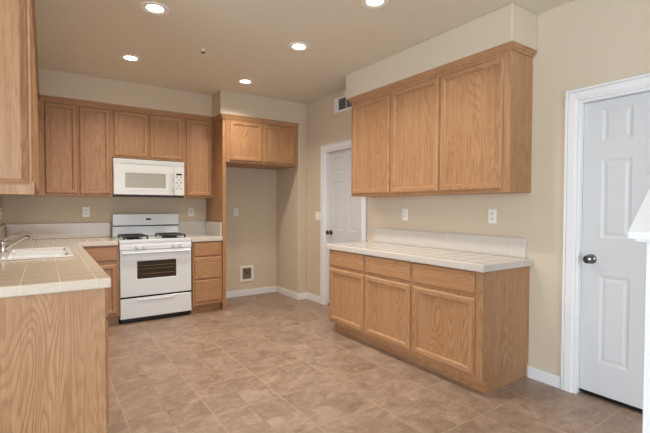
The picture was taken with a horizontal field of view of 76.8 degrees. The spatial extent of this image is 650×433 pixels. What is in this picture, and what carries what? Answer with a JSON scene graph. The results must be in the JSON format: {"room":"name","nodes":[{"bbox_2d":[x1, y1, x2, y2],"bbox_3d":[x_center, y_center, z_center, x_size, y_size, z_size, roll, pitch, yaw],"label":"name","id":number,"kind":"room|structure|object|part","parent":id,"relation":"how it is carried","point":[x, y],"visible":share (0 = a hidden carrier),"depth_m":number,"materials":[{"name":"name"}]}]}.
{"room":"kitchen","nodes":[
{"label":"kitchen","id":0,"kind":"room"},
{"bbox_2d":[0,195,2,225],"bbox_3d":[-2.590,-0.145,3.033,0.120,2.693,3.035,-1,2,-34],"label":"wall","id":1,"kind":"structure","parent":0,"point":[1,196],"depth_m":4.18,"materials":[{"name":"paint"}]},
{"bbox_2d":[0,0,35,194],"bbox_3d":[-1.811,-0.647,2.277,0.323,1.063,0.870,-1,2,-34],"label":"upper cabinet","id":2,"kind":"object","parent":1,"relation":"attached to","point":[17,50],"visible":1,"depth_m":1.98,"materials":[{"name":"brown wood"}]},
{"bbox_3d":[-1.582,-0.663,1.920,0.237,0.954,0.023,-1,2,-34],"label":"panel","id":3,"kind":"part","parent":2,"relation":"part of","materials":[{"name":"brown wood"}]},
{"bbox_3d":[-1.457,-0.671,2.022,0.019,0.999,0.018,-1,2,-34],"label":"corner moulding","id":4,"kind":"part","parent":2,"relation":"part of","materials":[{"name":"brown wood"}]},
{"bbox_3d":[-1.586,-0.661,2.212,0.019,0.945,0.389,-1,2,-34],"label":"door","id":5,"kind":"part","parent":2,"relation":"part of","materials":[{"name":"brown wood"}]},
{"bbox_3d":[-1.812,-0.670,2.543,0.019,0.945,0.389,-1,2,-34],"label":"door","id":6,"kind":"part","parent":2,"relation":"part of","materials":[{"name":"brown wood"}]},
{"bbox_2d":[32,0,38,95],"bbox_3d":[-2.201,-1.195,3.111,0.030,0.046,2.610,-1,2,-34],"label":"crown molding","id":7,"kind":"structure","parent":2,"relation":"attached to","point":[33,1],"depth_m":2.78,"materials":[{"name":"brown wood"}]},
{"bbox_2d":[0,90,38,194],"bbox_3d":[-2.826,-0.712,3.759,0.320,1.010,0.923,-1,2,-34],"label":"upper cabinet","id":8,"kind":"object","parent":1,"relation":"attached to","point":[37,191],"visible":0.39,"depth_m":3.82,"materials":[{"name":"brown wood"}]},
{"bbox_3d":[-2.576,-0.698,3.660,0.019,0.945,0.436,-1,2,-34],"label":"door","id":9,"kind":"part","parent":8,"relation":"part of","materials":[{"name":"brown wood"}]},
{"bbox_3d":[-2.828,-0.708,4.029,0.019,0.945,0.436,-1,2,-34],"label":"door","id":10,"kind":"part","parent":8,"relation":"part of","materials":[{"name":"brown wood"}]},
{"bbox_2d":[34,46,37,192],"bbox_3d":[-2.312,-0.693,3.006,0.320,1.010,0.899,-1,2,-34],"label":"upper cabinet","id":11,"kind":"object","parent":1,"relation":"attached to","point":[36,185],"visible":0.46,"depth_m":3.06,"materials":[{"name":"brown wood"}]},
{"bbox_3d":[-2.310,-0.688,3.271,0.019,0.945,0.424,-1,2,-34],"label":"door","id":12,"kind":"part","parent":11,"relation":"part of","materials":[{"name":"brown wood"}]},
{"bbox_2d":[0,222,110,240],"bbox_3d":[-2.111,0.194,3.338,1.006,0.174,3.084,-1,2,-34],"label":"backsplash","id":13,"kind":"structure","parent":1,"relation":"attached to","point":[100,229],"depth_m":4.57,"materials":[{"name":"tile"}]},
{"bbox_2d":[3,167,275,291],"bbox_3d":[-3.328,-0.181,4.427,6.500,2.693,0.100,-1,2,-34],"label":"wall","id":14,"kind":"structure","parent":0,"point":[250,235],"depth_m":5.75,"materials":[{"name":"paint"}]},
{"bbox_2d":[38,97,112,196],"bbox_3d":[-2.763,-0.730,4.538,0.692,1.010,0.328,-1,2,-34],"label":"upper cabinet","id":15,"kind":"object","parent":14,"relation":"attached to","point":[75,141],"visible":0.89,"depth_m":4.40,"materials":[{"name":"brown wood"}]},
{"bbox_3d":[-2.788,-0.717,4.334,0.292,0.948,0.019,-1,2,-34],"label":"door","id":16,"kind":"part","parent":15,"relation":"part of","materials":[{"name":"brown wood"}]},
{"bbox_3d":[-2.791,-0.717,4.339,0.192,0.848,0.004,-1,2,-34],"label":"panel","id":17,"kind":"part","parent":15,"relation":"part of","materials":[{"name":"brown wood"}]},
{"bbox_3d":[-2.530,-0.720,4.510,0.300,0.948,0.019,-1,2,-34],"label":"door","id":18,"kind":"part","parent":15,"relation":"part of","materials":[{"name":"brown wood"}]},
{"bbox_3d":[-2.533,-0.720,4.515,0.200,0.848,0.004,-1,2,-34],"label":"panel","id":19,"kind":"part","parent":15,"relation":"part of","materials":[{"name":"brown wood"}]},
{"bbox_2d":[82,207,89,216],"bbox_3d":[-2.768,-0.052,4.747,0.072,0.116,0.008,-1,2,-34],"label":"wall outlet","id":20,"kind":"object","parent":14,"relation":"attached to","point":[86,210],"visible":1,"depth_m":4.75,"materials":[{"name":"plastic"}]},
{"bbox_2d":[112,109,183,161],"bbox_3d":[-2.148,-0.959,4.952,0.792,0.568,0.328,-1,2,-34],"label":"upper cabinet","id":21,"kind":"object","parent":14,"relation":"attached to","point":[135,135],"visible":0.87,"depth_m":4.80,"materials":[{"name":"brown wood"}]},
{"bbox_3d":[-2.225,-0.943,4.713,0.364,0.510,0.019,-1,2,-34],"label":"door","id":22,"kind":"part","parent":21,"relation":"part of","materials":[{"name":"brown wood"}]},
{"bbox_3d":[-2.229,-0.943,4.717,0.264,0.410,0.004,-1,2,-34],"label":"panel","id":23,"kind":"part","parent":21,"relation":"part of","materials":[{"name":"brown wood"}]},
{"bbox_2d":[112,158,183,197],"bbox_3d":[-2.132,-0.449,4.925,0.774,0.424,0.411,-1,2,-34],"label":"microwave","id":24,"kind":"object","parent":21,"relation":"attached to","point":[131,177],"visible":0.98,"depth_m":4.77,"materials":[{"name":"beige plastic"}]},
{"bbox_3d":[-2.095,-0.425,4.763,0.652,0.345,0.030,-1,2,-34],"label":"door","id":25,"kind":"part","parent":24,"relation":"part of","materials":[{"name":"beige plastic"}]},
{"bbox_3d":[-1.825,-0.419,4.912,0.020,0.248,0.042,-1,2,-34],"label":"handle","id":26,"kind":"part","parent":24,"relation":"part of","materials":[{"name":"beige plastic"}]},
{"bbox_3d":[-1.775,-0.429,4.982,0.118,0.345,0.030,-1,2,-34],"label":"control panel","id":27,"kind":"part","parent":24,"relation":"part of","materials":[{"name":"beige plastic"}]},
{"bbox_3d":[-1.909,-0.947,4.928,0.370,0.510,0.019,-1,2,-34],"label":"door","id":28,"kind":"part","parent":21,"relation":"part of","materials":[{"name":"brown wood"}]},
{"bbox_3d":[-1.912,-0.947,4.933,0.270,0.410,0.004,-1,2,-34],"label":"panel","id":29,"kind":"part","parent":21,"relation":"part of","materials":[{"name":"brown wood"}]},
{"bbox_2d":[40,95,298,127],"bbox_3d":[-1.647,-1.224,4.892,2.892,0.068,0.363,-1,2,-34],"label":"crown molding","id":30,"kind":"structure","parent":21,"relation":"attached to","point":[42,97],"depth_m":4.94,"materials":[{"name":"brown wood"}]},
{"bbox_2d":[188,208,193,215],"bbox_3d":[-1.772,-0.059,5.427,0.072,0.116,0.008,-1,2,-34],"label":"wall outlet","id":31,"kind":"object","parent":14,"relation":"attached to","point":[190,210],"visible":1,"depth_m":5.42,"materials":[{"name":"plastic"}]},
{"bbox_2d":[178,118,213,197],"bbox_3d":[-1.668,-0.745,5.285,0.370,1.010,0.328,-1,2,-34],"label":"upper cabinet","id":32,"kind":"object","parent":14,"relation":"attached to","point":[198,134],"visible":0.85,"depth_m":5.16,"materials":[{"name":"brown wood"}]},
{"bbox_3d":[-1.582,-0.733,5.158,0.324,0.948,0.019,-1,2,-34],"label":"door","id":33,"kind":"part","parent":32,"relation":"part of","materials":[{"name":"brown wood"}]},
{"bbox_3d":[-1.585,-0.733,5.162,0.224,0.848,0.004,-1,2,-34],"label":"panel","id":34,"kind":"part","parent":32,"relation":"part of","materials":[{"name":"brown wood"}]},
{"bbox_2d":[178,221,221,235],"bbox_3d":[-1.594,0.153,5.186,0.377,0.171,0.614,-1,2,-34],"label":"backsplash","id":35,"kind":"structure","parent":14,"relation":"attached to","point":[185,227],"depth_m":5.39,"materials":[{"name":"tile"}]},
{"bbox_2d":[234,208,238,215],"bbox_3d":[-1.254,-0.063,5.781,0.072,0.116,0.008,-1,2,-34],"label":"wall outlet","id":36,"kind":"object","parent":14,"relation":"attached to","point":[236,213],"visible":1,"depth_m":5.78,"materials":[{"name":"plastic"}]},
{"bbox_2d":[240,265,253,281],"bbox_3d":[-1.118,0.820,5.884,0.206,0.227,0.030,-1,2,-34],"label":"water supply box","id":37,"kind":"object","parent":14,"relation":"attached to","point":[246,272],"visible":1,"depth_m":5.89,"materials":[{"name":"plastic"}]},
{"bbox_2d":[226,286,275,297],"bbox_3d":[-1.153,1.094,5.876,1.023,0.088,0.014,-1,2,-34],"label":"baseboard","id":38,"kind":"structure","parent":14,"relation":"attached to","point":[230,294],"depth_m":5.92,"materials":[{"name":"white paint"}]},
{"bbox_2d":[226,119,297,169],"bbox_3d":[-0.964,-0.954,5.559,1.020,0.544,0.661,-1,2,-34],"label":"upper cabinet","id":39,"kind":"object","parent":14,"relation":"attached to","point":[251,145],"visible":0.92,"depth_m":5.29,"materials":[{"name":"brown wood"}]},
{"bbox_3d":[-0.988,-0.942,5.155,0.433,0.490,0.019,-1,2,-34],"label":"door","id":40,"kind":"part","parent":39,"relation":"part of","materials":[{"name":"brown wood"}]},
{"bbox_3d":[-0.991,-0.942,5.159,0.333,0.390,0.004,-1,2,-34],"label":"panel","id":41,"kind":"part","parent":39,"relation":"part of","materials":[{"name":"brown wood"}]},
{"bbox_3d":[-0.603,-0.947,5.417,0.466,0.490,0.019,-1,2,-34],"label":"door","id":42,"kind":"part","parent":39,"relation":"part of","materials":[{"name":"brown wood"}]},
{"bbox_3d":[-0.607,-0.947,5.422,0.366,0.390,0.004,-1,2,-34],"label":"panel","id":43,"kind":"part","parent":39,"relation":"part of","materials":[{"name":"brown wood"}]},
{"bbox_2d":[38,3,536,123],"bbox_3d":[-0.916,-1.359,3.650,3.367,0.285,3.853,-1,2,-34],"label":"soffit","id":44,"kind":"structure","parent":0,"point":[511,22],"depth_m":4.23,"materials":[{"name":"paint"}]},
{"bbox_2d":[276,103,306,293],"bbox_3d":[-0.490,-0.208,5.910,0.139,2.693,0.651,-1,2,-34],"label":"wall","id":45,"kind":"structure","parent":0,"point":[291,183],"depth_m":5.71,"materials":[{"name":"paint"}]},
{"bbox_2d":[35,0,574,103],"bbox_3d":[-0.779,-1.497,0.934,6.800,0.120,8.485,-1,2,-34],"label":"ceiling","id":46,"kind":"structure","parent":0,"point":[241,39],"depth_m":3.41,"materials":[{"name":"paint"}]},
{"bbox_2d":[119,54,141,61],"bbox_3d":[-1.851,-1.537,3.905,0.196,0.067,0.196,-1,2,-34],"label":"recessed light","id":47,"kind":"object","parent":46,"relation":"in","point":[127,57],"visible":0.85,"depth_m":3.93,"materials":[{"name":"white glass"}]},
{"bbox_2d":[140,2,169,15],"bbox_3d":[-1.213,-1.512,2.924,0.196,0.067,0.196,-1,2,-34],"label":"recessed light","id":48,"kind":"object","parent":46,"relation":"in","point":[154,8],"visible":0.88,"depth_m":2.94,"materials":[{"name":"white glass"}]},
{"bbox_2d":[237,79,253,84],"bbox_3d":[-0.898,-1.552,4.628,0.196,0.067,0.196,-1,2,-34],"label":"recessed light","id":49,"kind":"object","parent":46,"relation":"in","point":[241,81],"visible":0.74,"depth_m":4.66,"materials":[{"name":"white glass"}]},
{"bbox_2d":[288,42,309,50],"bbox_3d":[-0.230,-1.526,3.613,0.196,0.067,0.196,-1,2,-34],"label":"recessed light","id":50,"kind":"object","parent":46,"relation":"in","point":[296,46],"visible":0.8,"depth_m":3.64,"materials":[{"name":"white glass"}]},
{"bbox_2d":[360,0,388,8],"bbox_3d":[0.342,-1.505,2.811,0.196,0.067,0.196,-1,2,-34],"label":"recessed light","id":51,"kind":"object","parent":46,"relation":"in","point":[372,4],"visible":1,"depth_m":2.86,"materials":[{"name":"white glass"}]},
{"bbox_2d":[106,292,642,432],"bbox_3d":[-0.791,1.305,1.007,7.000,0.100,8.700,-1,2,-34],"label":"floor","id":52,"kind":"structure","parent":0,"point":[273,362],"depth_m":2.88,"materials":[{"name":"tile"}]},
{"bbox_2d":[0,288,108,432],"bbox_3d":[-1.583,0.792,2.247,0.634,0.862,0.737,-1,2,-34],"label":"base cabinet","id":53,"kind":"object","parent":52,"relation":"on","point":[54,369],"visible":0.78,"depth_m":1.99,"materials":[{"name":"brown wood"}]},
{"bbox_2d":[0,222,117,297],"bbox_3d":[-2.096,0.221,3.316,1.006,0.226,3.139,-1,2,-34],"label":"countertop","id":54,"kind":"structure","parent":53,"relation":"on","point":[27,277],"depth_m":2.57,"materials":[{"name":"tile"}]},
{"bbox_2d":[0,234,32,252],"bbox_3d":[-2.371,0.203,3.139,0.224,0.141,0.068,-1,2,-30],"label":"faucet","id":55,"kind":"object","parent":54,"relation":"on","point":[4,247],"visible":1,"depth_m":3.11,"materials":[{"name":"silver metal"}]},
{"bbox_3d":[-2.397,0.165,3.119,0.107,0.065,0.024,0,2,-25],"label":"lever handle","id":56,"kind":"part","parent":55,"relation":"part of","materials":[{"name":"silver metal"}]},
{"bbox_3d":[-2.350,0.201,3.140,0.187,0.113,0.026,0,1,-23],"label":"spout","id":57,"kind":"part","parent":55,"relation":"part of","materials":[{"name":"silver metal"}]},
{"bbox_2d":[0,247,72,260],"bbox_3d":[-2.217,0.369,3.141,0.457,0.191,0.760,-1,2,-34],"label":"sink","id":58,"kind":"object","parent":54,"relation":"in","point":[52,252],"visible":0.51,"depth_m":3.14,"materials":[{"name":"white ceramic"}]},
{"bbox_2d":[7,251,67,258],"bbox_3d":[-2.095,0.374,3.003,0.352,0.188,0.335,-1,2,-34],"label":"basin","id":59,"kind":"object","parent":58,"relation":"in","point":[51,253],"depth_m":3.12,"materials":[{"name":"white ceramic"}]},
{"bbox_2d":[11,247,65,252],"bbox_3d":[-2.301,0.367,3.304,0.352,0.188,0.335,-1,2,-34],"label":"basin","id":60,"kind":"object","parent":58,"relation":"in","point":[29,250],"depth_m":3.43,"materials":[{"name":"white ceramic"}]},
{"bbox_3d":[-1.335,0.447,2.422,0.019,0.145,0.665,-1,2,-34],"label":"drawer","id":61,"kind":"part","parent":53,"relation":"part of","materials":[{"name":"brown wood"}]},
{"bbox_3d":[-1.336,0.820,2.431,0.019,0.550,0.665,-1,2,-34],"label":"door","id":62,"kind":"part","parent":53,"relation":"part of","materials":[{"name":"brown wood"}]},
{"bbox_2d":[83,245,118,324],"bbox_3d":[-2.541,0.735,4.543,0.386,0.862,0.633,-1,2,-34],"label":"base cabinet","id":63,"kind":"object","parent":52,"relation":"on","point":[107,257],"visible":0.41,"depth_m":4.36,"materials":[{"name":"brown wood"}]},
{"bbox_3d":[-2.346,0.400,4.296,0.292,0.145,0.019,-1,2,-34],"label":"drawer","id":64,"kind":"part","parent":63,"relation":"part of","materials":[{"name":"brown wood"}]},
{"bbox_3d":[-2.347,0.779,4.305,0.292,0.535,0.019,-1,2,-34],"label":"door","id":65,"kind":"part","parent":63,"relation":"part of","materials":[{"name":"brown wood"}]},
{"bbox_3d":[-2.350,0.779,4.309,0.192,0.435,0.004,-1,2,-34],"label":"panel","id":66,"kind":"part","parent":63,"relation":"part of","materials":[{"name":"brown wood"}]},
{"bbox_2d":[112,214,191,323],"bbox_3d":[-2.036,0.566,4.823,0.768,1.188,0.645,-1,2,-34],"label":"gas range","id":67,"kind":"object","parent":52,"relation":"on","point":[155,259],"visible":0.99,"depth_m":4.64,"materials":[{"name":"white metal"}]},
{"bbox_2d":[113,235,191,243],"bbox_3d":[-2.029,0.268,4.806,0.768,0.042,0.528,-1,2,-34],"label":"cooktop","id":68,"kind":"object","parent":67,"relation":"in","point":[150,239],"depth_m":4.66,"materials":[{"name":"white metal"}]},
{"bbox_3d":[-1.887,0.327,4.600,0.760,0.066,0.033,-1,2,-34],"label":"control panel","id":69,"kind":"part","parent":67,"relation":"part of","materials":[{"name":"white metal"}]},
{"bbox_3d":[-1.889,0.999,4.616,0.754,0.218,0.033,-1,2,-34],"label":"storage drawer","id":70,"kind":"part","parent":67,"relation":"part of","materials":[{"name":"white metal"}]},
{"bbox_3d":[-1.888,0.618,4.607,0.754,0.504,0.033,-1,2,-34],"label":"oven door","id":71,"kind":"part","parent":67,"relation":"part of","materials":[{"name":"white metal"}]},
{"bbox_3d":[-1.887,0.916,4.590,0.389,0.014,0.010,-1,2,-34],"label":"handle","id":72,"kind":"part","parent":67,"relation":"part of","materials":[{"name":"white metal"}]},
{"bbox_3d":[-1.866,0.395,4.571,0.720,0.026,0.044,-1,2,-34],"label":"handle","id":73,"kind":"part","parent":67,"relation":"part of","materials":[{"name":"white metal"}]},
{"bbox_2d":[189,241,221,312],"bbox_3d":[-1.585,0.722,5.196,0.363,0.862,0.633,-1,2,-34],"label":"base cabinet","id":74,"kind":"object","parent":52,"relation":"on","point":[206,256],"visible":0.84,"depth_m":4.93,"materials":[{"name":"brown wood"}]},
{"bbox_2d":[178,221,222,241],"bbox_3d":[-1.586,0.180,5.175,0.377,0.223,0.642,-1,2,-34],"label":"countertop","id":75,"kind":"structure","parent":74,"relation":"on","point":[199,231],"depth_m":5.34,"materials":[{"name":"tile"}]},
{"bbox_3d":[-1.410,0.617,4.941,0.320,0.255,0.019,-1,2,-34],"label":"drawer","id":76,"kind":"part","parent":74,"relation":"part of","materials":[{"name":"brown wood"}]},
{"bbox_3d":[-1.409,0.391,4.935,0.320,0.158,0.019,-1,2,-34],"label":"drawer","id":77,"kind":"part","parent":74,"relation":"part of","materials":[{"name":"brown wood"}]},
{"bbox_3d":[-1.411,0.890,4.947,0.320,0.255,0.019,-1,2,-34],"label":"drawer","id":78,"kind":"part","parent":74,"relation":"part of","materials":[{"name":"brown wood"}]},
{"bbox_2d":[206,119,225,309],"bbox_3d":[-1.414,-0.024,5.293,0.041,2.349,0.634,-1,2,-34],"label":"panel","id":79,"kind":"object","parent":52,"relation":"on","point":[216,206],"visible":0.56,"depth_m":5.07,"materials":[{"name":"brown wood"}]},
{"bbox_2d":[329,249,370,343],"bbox_3d":[0.436,0.760,4.163,0.599,0.847,0.578,-1,2,-34],"label":"base cabinet","id":80,"kind":"object","parent":52,"relation":"on","point":[346,269],"visible":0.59,"depth_m":3.97,"materials":[{"name":"brown wood"}]},
{"bbox_3d":[0.202,0.425,3.985,0.019,0.152,0.541,-1,2,-34],"label":"drawer","id":81,"kind":"part","parent":80,"relation":"part of","materials":[{"name":"brown wood"}]},
{"bbox_3d":[0.201,0.796,3.994,0.019,0.532,0.541,-1,2,-34],"label":"door","id":82,"kind":"part","parent":80,"relation":"part of","materials":[{"name":"brown wood"}]},
{"bbox_3d":[0.206,0.796,3.997,0.004,0.432,0.441,-1,2,-34],"label":"panel","id":83,"kind":"part","parent":80,"relation":"part of","materials":[{"name":"brown wood"}]},
{"bbox_2d":[365,255,417,363],"bbox_3d":[0.765,0.772,3.682,0.599,0.847,0.584,-1,2,-34],"label":"base cabinet","id":84,"kind":"object","parent":52,"relation":"on","point":[388,282],"visible":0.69,"depth_m":3.49,"materials":[{"name":"brown wood"}]},
{"bbox_3d":[0.530,0.808,3.522,0.004,0.432,0.457,-1,2,-34],"label":"panel","id":85,"kind":"part","parent":84,"relation":"part of","materials":[{"name":"brown wood"}]},
{"bbox_3d":[0.526,0.437,3.510,0.019,0.152,0.557,-1,2,-34],"label":"drawer","id":86,"kind":"part","parent":84,"relation":"part of","materials":[{"name":"brown wood"}]},
{"bbox_3d":[0.525,0.808,3.519,0.019,0.532,0.557,-1,2,-34],"label":"door","id":87,"kind":"part","parent":84,"relation":"part of","materials":[{"name":"brown wood"}]},
{"bbox_2d":[412,262,529,392],"bbox_3d":[1.109,0.785,3.178,0.599,0.847,0.636,-1,2,-34],"label":"base cabinet","id":88,"kind":"object","parent":52,"relation":"on","point":[470,328],"visible":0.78,"depth_m":2.94,"materials":[{"name":"brown wood"}]},
{"bbox_2d":[325,228,532,272],"bbox_3d":[0.777,0.249,3.641,0.614,0.201,1.855,-1,2,-34],"label":"countertop","id":89,"kind":"structure","parent":88,"relation":"on","point":[477,253],"depth_m":3.44,"materials":[{"name":"tile"}]},
{"bbox_3d":[0.864,0.821,3.034,0.004,0.432,0.468,-1,2,-34],"label":"panel","id":90,"kind":"part","parent":88,"relation":"part of","materials":[{"name":"brown wood"}]},
{"bbox_3d":[0.859,0.821,3.031,0.019,0.532,0.568,-1,2,-34],"label":"door","id":91,"kind":"part","parent":88,"relation":"part of","materials":[{"name":"brown wood"}]},
{"bbox_3d":[0.860,0.450,3.022,0.019,0.152,0.568,-1,2,-34],"label":"drawer","id":92,"kind":"part","parent":88,"relation":"part of","materials":[{"name":"brown wood"}]},
{"bbox_2d":[307,0,649,388],"bbox_3d":[1.830,-0.126,2.752,0.130,2.693,8.485,-1,2,-34],"label":"wall","id":93,"kind":"structure","parent":0,"point":[581,43],"depth_m":2.99,"materials":[{"name":"paint"}]},
{"bbox_2d":[316,212,319,220],"bbox_3d":[-0.098,-0.004,5.451,0.014,0.116,0.115,-1,2,-34],"label":"light switch","id":94,"kind":"object","parent":93,"relation":"attached to","point":[317,213],"visible":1,"depth_m":5.44,"materials":[{"name":"plastic"}]},
{"bbox_2d":[334,95,351,113],"bbox_3d":[0.234,-1.367,4.939,0.012,0.182,0.408,-1,2,-34],"label":"air vent","id":95,"kind":"object","parent":93,"relation":"in","point":[341,104],"visible":0.62,"depth_m":4.98,"materials":[{"name":"white metal"}]},
{"bbox_2d":[326,149,360,304],"bbox_3d":[0.233,0.171,5.021,0.107,1.977,0.720,-1,2,-34],"label":"door","id":96,"kind":"structure","parent":93,"relation":"in","point":[344,214],"depth_m":5.08,"materials":[{"name":"white paint"}]},
{"bbox_2d":[320,139,366,304],"bbox_3d":[0.260,0.123,5.038,0.151,2.078,0.916,-1,2,-34],"label":"door frame","id":97,"kind":"structure","parent":93,"relation":"attached to","point":[326,149],"depth_m":5.31,"materials":[{"name":"white paint"}]},
{"bbox_2d":[351,90,392,196],"bbox_3d":[0.564,-0.713,4.207,0.306,1.010,0.609,-1,2,-34],"label":"upper cabinet","id":98,"kind":"object","parent":93,"relation":"attached to","point":[371,116],"visible":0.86,"depth_m":4.11,"materials":[{"name":"brown wood"}]},
{"bbox_3d":[0.454,-0.700,4.123,0.004,0.845,0.465,-1,2,-34],"label":"panel","id":99,"kind":"part","parent":98,"relation":"part of","materials":[{"name":"brown wood"}]},
{"bbox_2d":[347,41,536,102],"bbox_3d":[0.900,-1.215,3.695,0.316,0.044,1.878,-1,2,-34],"label":"crown molding","id":100,"kind":"structure","parent":98,"relation":"attached to","point":[513,45],"depth_m":3.25,"materials":[{"name":"brown wood"}]},
{"bbox_2d":[402,209,407,219],"bbox_3d":[0.804,-0.020,4.135,0.008,0.116,0.072,-1,2,-34],"label":"wall outlet","id":101,"kind":"object","parent":93,"relation":"attached to","point":[404,211],"visible":1,"depth_m":4.13,"materials":[{"name":"plastic"}]},
{"bbox_2d":[276,286,560,388],"bbox_3d":[1.714,1.178,2.698,0.153,0.088,8.471,-1,2,-34],"label":"baseboard","id":102,"kind":"structure","parent":93,"relation":"attached to","point":[542,376],"depth_m":3.05,"materials":[{"name":"white paint"}]},
{"bbox_2d":[391,74,455,195],"bbox_3d":[0.900,-0.700,3.716,0.306,1.010,0.578,-1,2,-34],"label":"upper cabinet","id":103,"kind":"object","parent":93,"relation":"attached to","point":[415,106],"visible":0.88,"depth_m":3.61,"materials":[{"name":"brown wood"}]},
{"bbox_3d":[0.788,-0.688,3.635,0.004,0.845,0.460,-1,2,-34],"label":"panel","id":104,"kind":"part","parent":103,"relation":"part of","materials":[{"name":"brown wood"}]},
{"bbox_2d":[373,228,526,257],"bbox_3d":[1.026,0.220,3.804,0.019,0.149,1.734,-1,2,-34],"label":"backsplash","id":105,"kind":"structure","parent":93,"relation":"attached to","point":[495,245],"depth_m":3.60,"materials":[{"name":"tile"}]},
{"bbox_2d":[439,49,532,194],"bbox_3d":[1.239,-0.687,3.219,0.306,1.010,0.623,-1,2,-34],"label":"upper cabinet","id":106,"kind":"object","parent":93,"relation":"attached to","point":[486,103],"visible":1,"depth_m":3.04,"materials":[{"name":"brown wood"}]},
{"bbox_3d":[1.115,-0.675,3.156,0.004,0.845,0.458,-1,2,-34],"label":"panel","id":107,"kind":"part","parent":106,"relation":"part of","materials":[{"name":"brown wood"}]},
{"bbox_3d":[1.111,-0.675,3.153,0.019,0.945,0.558,-1,2,-34],"label":"door","id":108,"kind":"part","parent":106,"relation":"part of","materials":[{"name":"brown wood"}]},
{"bbox_2d":[488,209,496,223],"bbox_3d":[1.357,-0.002,3.325,0.008,0.116,0.072,-1,2,-34],"label":"wall outlet","id":109,"kind":"object","parent":93,"relation":"attached to","point":[492,213],"visible":1,"depth_m":3.32,"materials":[{"name":"plastic"}]},
{"bbox_2d":[560,73,649,393],"bbox_3d":[1.965,0.185,2.543,0.151,2.083,0.866,-1,2,-34],"label":"door frame","id":110,"kind":"structure","parent":93,"relation":"attached to","point":[574,113],"depth_m":2.81,"materials":[{"name":"white paint"}]},
{"bbox_2d":[579,92,649,412],"bbox_3d":[1.938,0.227,2.525,0.107,1.970,0.670,-1,2,-34],"label":"door","id":111,"kind":"structure","parent":93,"relation":"in","point":[616,165],"depth_m":2.65,"materials":[{"name":"white paint"}]},
{"bbox_3d":[1.768,0.286,2.744,0.072,0.066,0.066,-1,2,-34],"label":"knob","id":112,"kind":"part","parent":111,"relation":"part of","materials":[{"name":"silver metal"}]},
{"bbox_2d":[628,188,649,432],"bbox_3d":[1.267,0.316,1.359,0.800,1.873,0.180,-1,2,-34],"label":"wall","id":113,"kind":"structure","parent":0,"point":[639,230],"depth_m":1.20,"materials":[{"name":"white paint"}]},
{"bbox_3d":[1.275,-0.265,1.349,0.786,0.670,0.152,-1,2,-34],"label":"cap trim","id":114,"kind":"part","parent":113,"relation":"part of","materials":[{"name":"white paint"}]}
]}

